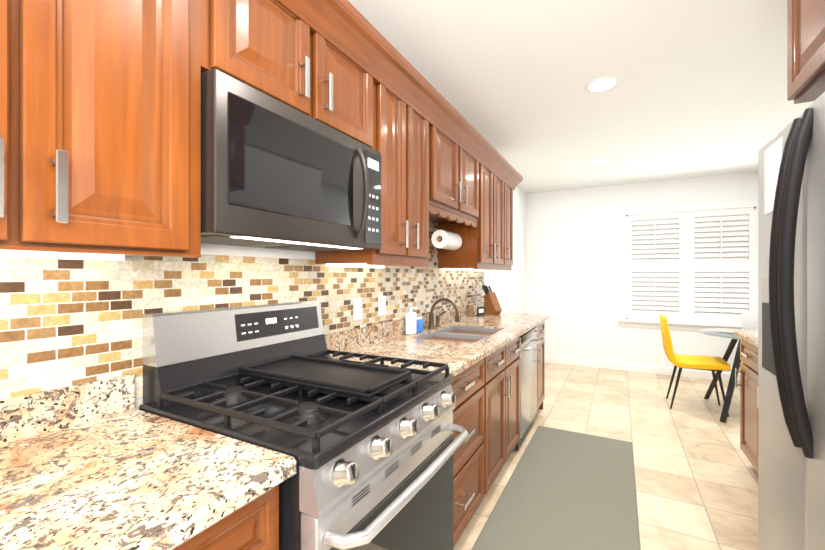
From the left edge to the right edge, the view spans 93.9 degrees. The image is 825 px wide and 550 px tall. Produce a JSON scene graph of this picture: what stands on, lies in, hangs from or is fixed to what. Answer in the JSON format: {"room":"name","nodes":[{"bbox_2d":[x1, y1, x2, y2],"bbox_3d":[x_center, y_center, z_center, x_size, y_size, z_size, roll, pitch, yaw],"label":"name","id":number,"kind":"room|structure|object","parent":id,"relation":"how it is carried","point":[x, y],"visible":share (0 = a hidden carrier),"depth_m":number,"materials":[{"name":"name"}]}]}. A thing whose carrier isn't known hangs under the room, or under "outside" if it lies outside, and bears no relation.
{"room":"kitchen","nodes":[
{"label":"kitchen","id":0,"kind":"room"},
{"bbox_2d":[201,186,525,313],"bbox_3d":[-0.106,0.030,2.556,0.100,2.540,7.800,0,0,28],"label":"wall","id":1,"kind":"structure","parent":0,"point":[508,287],"depth_m":4.93,"materials":[{"name":"white paint"}]},
{"bbox_2d":[0,0,215,263],"bbox_3d":[-0.825,-0.471,0.737,0.341,0.838,0.680,0,0,28],"label":"upper cabinet","id":2,"kind":"object","parent":1,"relation":"attached to","point":[100,178],"depth_m":0.77,"materials":[{"name":"brown wood"}]},
{"bbox_2d":[0,304,483,443],"bbox_3d":[-0.407,0.335,1.866,0.021,0.100,4.900,0,0,28],"label":"backsplash","id":3,"kind":"structure","parent":1,"relation":"attached to","point":[23,414],"depth_m":1.01,"materials":[{"name":"beige stone"}]},
{"bbox_2d":[216,0,379,151],"bbox_3d":[-0.482,-0.707,1.373,0.341,0.365,0.764,0,0,28],"label":"upper cabinet","id":4,"kind":"object","parent":1,"relation":"attached to","point":[292,52],"depth_m":1.24,"materials":[{"name":"brown wood"}]},
{"bbox_2d":[201,68,380,251],"bbox_3d":[-0.447,-0.308,1.354,0.420,0.408,0.754,0,0,28],"label":"microwave","id":5,"kind":"object","parent":4,"relation":"attached to","point":[276,174],"visible":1,"depth_m":1.13,"materials":[{"name":"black metal"}]},
{"bbox_2d":[312,64,435,267],"bbox_3d":[-0.174,-0.471,1.946,0.341,0.838,0.538,0,0,28],"label":"upper cabinet","id":6,"kind":"object","parent":1,"relation":"attached to","point":[407,120],"depth_m":1.84,"materials":[{"name":"brown wood"}]},
{"bbox_2d":[436,112,483,223],"bbox_3d":[0.151,-0.645,2.548,0.341,0.490,0.830,0,0,28],"label":"upper cabinet","id":7,"kind":"object","parent":1,"relation":"attached to","point":[459,164],"depth_m":2.45,"materials":[{"name":"brown wood"}]},
{"bbox_2d":[436,156,507,271],"bbox_3d":[0.508,-0.471,3.212,0.341,0.838,0.677,0,0,28],"label":"upper cabinet","id":8,"kind":"object","parent":1,"relation":"attached to","point":[459,247],"depth_m":2.99,"materials":[{"name":"brown wood"}]},
{"bbox_2d":[508,176,515,269],"bbox_3d":[0.750,-0.471,3.661,0.341,0.838,0.343,0,0,28],"label":"upper cabinet","id":9,"kind":"object","parent":1,"relation":"attached to","point":[511,183],"depth_m":3.66,"materials":[{"name":"brown wood"}]},
{"bbox_2d":[348,0,813,193],"bbox_3d":[1.259,-1.270,1.821,3.200,0.060,7.800,0,0,28],"label":"ceiling","id":10,"kind":"structure","parent":0,"point":[699,89],"depth_m":2.42,"materials":[{"name":"white paint"}]},
{"bbox_2d":[591,158,609,163],"bbox_3d":[2.042,-1.236,4.182,0.184,0.006,0.184,0,0,28],"label":"recessed light","id":11,"kind":"object","parent":10,"relation":"in","point":[601,160],"visible":1,"depth_m":4.18,"materials":[{"name":"white plastic"}]},
{"bbox_2d":[586,77,616,91],"bbox_3d":[1.230,-1.236,2.506,0.184,0.006,0.184,0,0,28],"label":"recessed light","id":12,"kind":"object","parent":10,"relation":"in","point":[602,84],"visible":1,"depth_m":2.50,"materials":[{"name":"white plastic"}]},
{"bbox_2d":[762,133,777,139],"bbox_3d":[3.240,-1.236,3.434,0.184,0.006,0.184,0,0,28],"label":"recessed light","id":13,"kind":"object","parent":10,"relation":"in","point":[769,137],"visible":0.52,"depth_m":3.45,"materials":[{"name":"white"}]},
{"bbox_2d":[453,362,757,549],"bbox_3d":[1.259,1.330,1.821,3.200,0.060,7.800,0,0,28],"label":"floor","id":14,"kind":"structure","parent":0,"point":[696,478],"depth_m":2.85,"materials":[{"name":"tile"}]},
{"bbox_2d":[184,492,278,549],"bbox_3d":[-0.737,0.862,0.623,0.619,0.875,0.798,0,0,28],"label":"base cabinet","id":15,"kind":"object","parent":14,"relation":"on","point":[257,528],"depth_m":0.76,"materials":[{"name":"brown wood"}]},
{"bbox_2d":[0,408,295,549],"bbox_3d":[-0.911,0.405,0.263,0.654,0.040,1.598,0,0,28],"label":"countertop","id":16,"kind":"structure","parent":15,"relation":"on","point":[134,479],"depth_m":0.72,"materials":[{"name":"beige stone"}]},
{"bbox_2d":[139,300,468,549],"bbox_3d":[-0.287,0.707,1.268,0.782,1.184,0.753,0,0,28],"label":"range","id":17,"kind":"object","parent":14,"relation":"on","point":[370,447],"visible":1,"depth_m":1.12,"materials":[{"name":"grey metal"}]},
{"bbox_2d":[451,360,487,547],"bbox_3d":[-0.035,0.862,1.928,0.619,0.875,0.638,0,0,28],"label":"base cabinet","id":18,"kind":"object","parent":14,"relation":"on","point":[470,460],"depth_m":1.87,"materials":[{"name":"brown wood"}]},
{"bbox_2d":[330,312,547,383],"bbox_3d":[0.431,0.406,2.756,0.654,0.042,2.538,0,0,28],"label":"countertop","id":19,"kind":"structure","parent":18,"relation":"on","point":[459,355],"depth_m":2.10,"materials":[{"name":"beige stone"}]},
{"bbox_2d":[406,307,416,334],"bbox_3d":[-0.003,0.296,2.500,0.065,0.176,0.070,0,0,28],"label":"soap dispenser","id":20,"kind":"object","parent":19,"relation":"on","point":[411,322],"visible":1,"depth_m":2.48,"materials":[{"name":"white plastic"}]},
{"bbox_2d":[416,317,422,332],"bbox_3d":[0.041,0.334,2.596,0.040,0.100,0.070,0,0,28],"label":"soap bottle","id":21,"kind":"object","parent":19,"relation":"on","point":[419,324],"visible":0.65,"depth_m":2.58,"materials":[{"name":"blue plastic"}]},
{"bbox_2d":[424,296,459,327],"bbox_3d":[0.241,0.275,2.780,0.234,0.221,0.160,0,0,28],"label":"faucet","id":22,"kind":"object","parent":19,"relation":"on","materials":[{"name":"brown metal"}]},
{"bbox_2d":[424,332,483,343],"bbox_3d":[0.245,0.499,2.428,0.410,0.203,0.348,0,0,28],"label":"sink","id":23,"kind":"object","parent":19,"relation":"in","point":[468,336],"depth_m":2.58,"materials":[{"name":"silver metal"}]},
{"bbox_2d":[440,324,499,335],"bbox_3d":[0.422,0.499,2.755,0.410,0.203,0.348,0,0,28],"label":"sink","id":24,"kind":"object","parent":19,"relation":"in","point":[455,327],"depth_m":2.90,"materials":[{"name":"silver metal"}]},
{"bbox_2d":[476,306,484,315],"bbox_3d":[0.642,0.342,3.629,0.024,0.085,0.120,0,0,43],"label":"plaque","id":25,"kind":"object","parent":19,"relation":"on","point":[480,311],"visible":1,"depth_m":3.62,"materials":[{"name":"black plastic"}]},
{"bbox_2d":[482,285,501,314],"bbox_3d":[0.773,0.240,3.786,0.090,0.288,0.198,0,0,-37],"label":"knife block","id":26,"kind":"object","parent":19,"relation":"on","point":[491,305],"visible":0.98,"depth_m":3.75,"materials":[{"name":"brown wood"}]},
{"bbox_2d":[488,340,519,489],"bbox_3d":[0.313,0.862,2.574,0.619,0.875,0.830,0,0,28],"label":"base cabinet","id":27,"kind":"object","parent":14,"relation":"on","point":[503,368],"depth_m":2.38,"materials":[{"name":"brown wood"}]},
{"bbox_2d":[513,327,540,450],"bbox_3d":[0.701,0.868,3.177,0.612,0.841,0.594,0,0,28],"label":"dishwasher","id":28,"kind":"object","parent":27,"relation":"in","point":[529,341],"visible":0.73,"depth_m":2.98,"materials":[{"name":"grey metal"}]},
{"bbox_2d":[532,320,545,409],"bbox_3d":[0.903,0.862,3.669,0.619,0.875,0.458,0,0,28],"label":"base cabinet","id":29,"kind":"object","parent":14,"relation":"on","point":[540,331],"depth_m":3.55,"materials":[{"name":"brown wood"}]},
{"bbox_2d":[472,426,639,549],"bbox_3d":[0.945,1.294,2.314,0.700,0.010,1.870,0,0,28],"label":"rug","id":30,"kind":"object","parent":14,"relation":"on","point":[566,490],"visible":1,"depth_m":2.21,"materials":[{"name":"grey fabric"}]},
{"bbox_2d":[659,314,730,416],"bbox_3d":[2.759,0.859,3.801,0.519,0.884,0.430,0,0,28],"label":"chair","id":31,"kind":"object","parent":14,"relation":"on","point":[713,364],"visible":1,"depth_m":3.72,"materials":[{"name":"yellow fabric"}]},
{"bbox_2d":[697,328,757,422],"bbox_3d":[3.153,0.927,3.589,0.804,0.753,0.804,0,0,28],"label":"dining table","id":32,"kind":"object","parent":14,"relation":"on","point":[724,332],"visible":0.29,"depth_m":3.53,"materials":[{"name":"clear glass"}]},
{"bbox_2d":[738,338,757,472],"bbox_3d":[2.397,0.862,2.295,0.595,0.875,0.485,0,0,28],"label":"base cabinet","id":33,"kind":"object","parent":14,"relation":"on","point":[748,371],"depth_m":2.46,"materials":[{"name":"brown wood"}]},
{"bbox_2d":[734,330,757,349],"bbox_3d":[2.161,0.404,1.883,0.620,0.040,1.475,0,0,28],"label":"countertop","id":34,"kind":"structure","parent":33,"relation":"on","point":[750,337],"depth_m":2.45,"materials":[{"name":"beige stone"}]},
{"bbox_2d":[758,92,824,549],"bbox_3d":[1.455,0.410,0.892,0.924,1.780,0.910,0,0,28],"label":"fridge","id":35,"kind":"object","parent":14,"relation":"on","point":[791,335],"visible":1,"depth_m":1.11,"materials":[{"name":"grey metal"}]},
{"bbox_2d":[526,171,757,373],"bbox_3d":[3.084,0.030,5.211,3.000,2.540,0.100,0,0,28],"label":"wall","id":36,"kind":"structure","parent":0,"point":[573,264],"depth_m":5.42,"materials":[{"name":"white paint"}]},
{"bbox_2d":[545,355,739,381],"bbox_3d":[3.057,1.250,5.160,2.998,0.100,0.012,0,0,28],"label":"baseboard","id":37,"kind":"structure","parent":36,"relation":"attached to","point":[703,374],"depth_m":5.18,"materials":[{"name":"white wood"}]},
{"bbox_2d":[618,200,757,329],"bbox_3d":[3.516,-0.095,4.937,1.550,1.590,0.150,0,0,28],"label":"window shutters","id":38,"kind":"object","parent":36,"relation":"attached to","point":[684,266],"visible":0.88,"depth_m":4.91,"materials":[{"name":"white wood"}]},
{"bbox_2d":[741,313,757,329],"bbox_3d":[3.725,0.859,3.955,0.430,0.884,0.519,0,0,28],"label":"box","id":39,"kind":"object","parent":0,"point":[749,320],"visible":0.04,"depth_m":4.21,"materials":[{"name":"white plastic"}]},
{"bbox_3d":[2.439,0.030,1.186,0.520,2.540,7.800,0,0,28],"label":"wall","id":40,"kind":"structure","parent":0,"visible":0},
{"bbox_2d":[787,0,824,103],"bbox_3d":[1.313,-0.873,0.582,0.886,0.575,1.330,0,0,28],"label":"upper cabinet","id":41,"kind":"object","parent":40,"relation":"attached to","point":[805,50],"visible":1,"depth_m":1.21,"materials":[{"name":"brown wood"}]}
]}

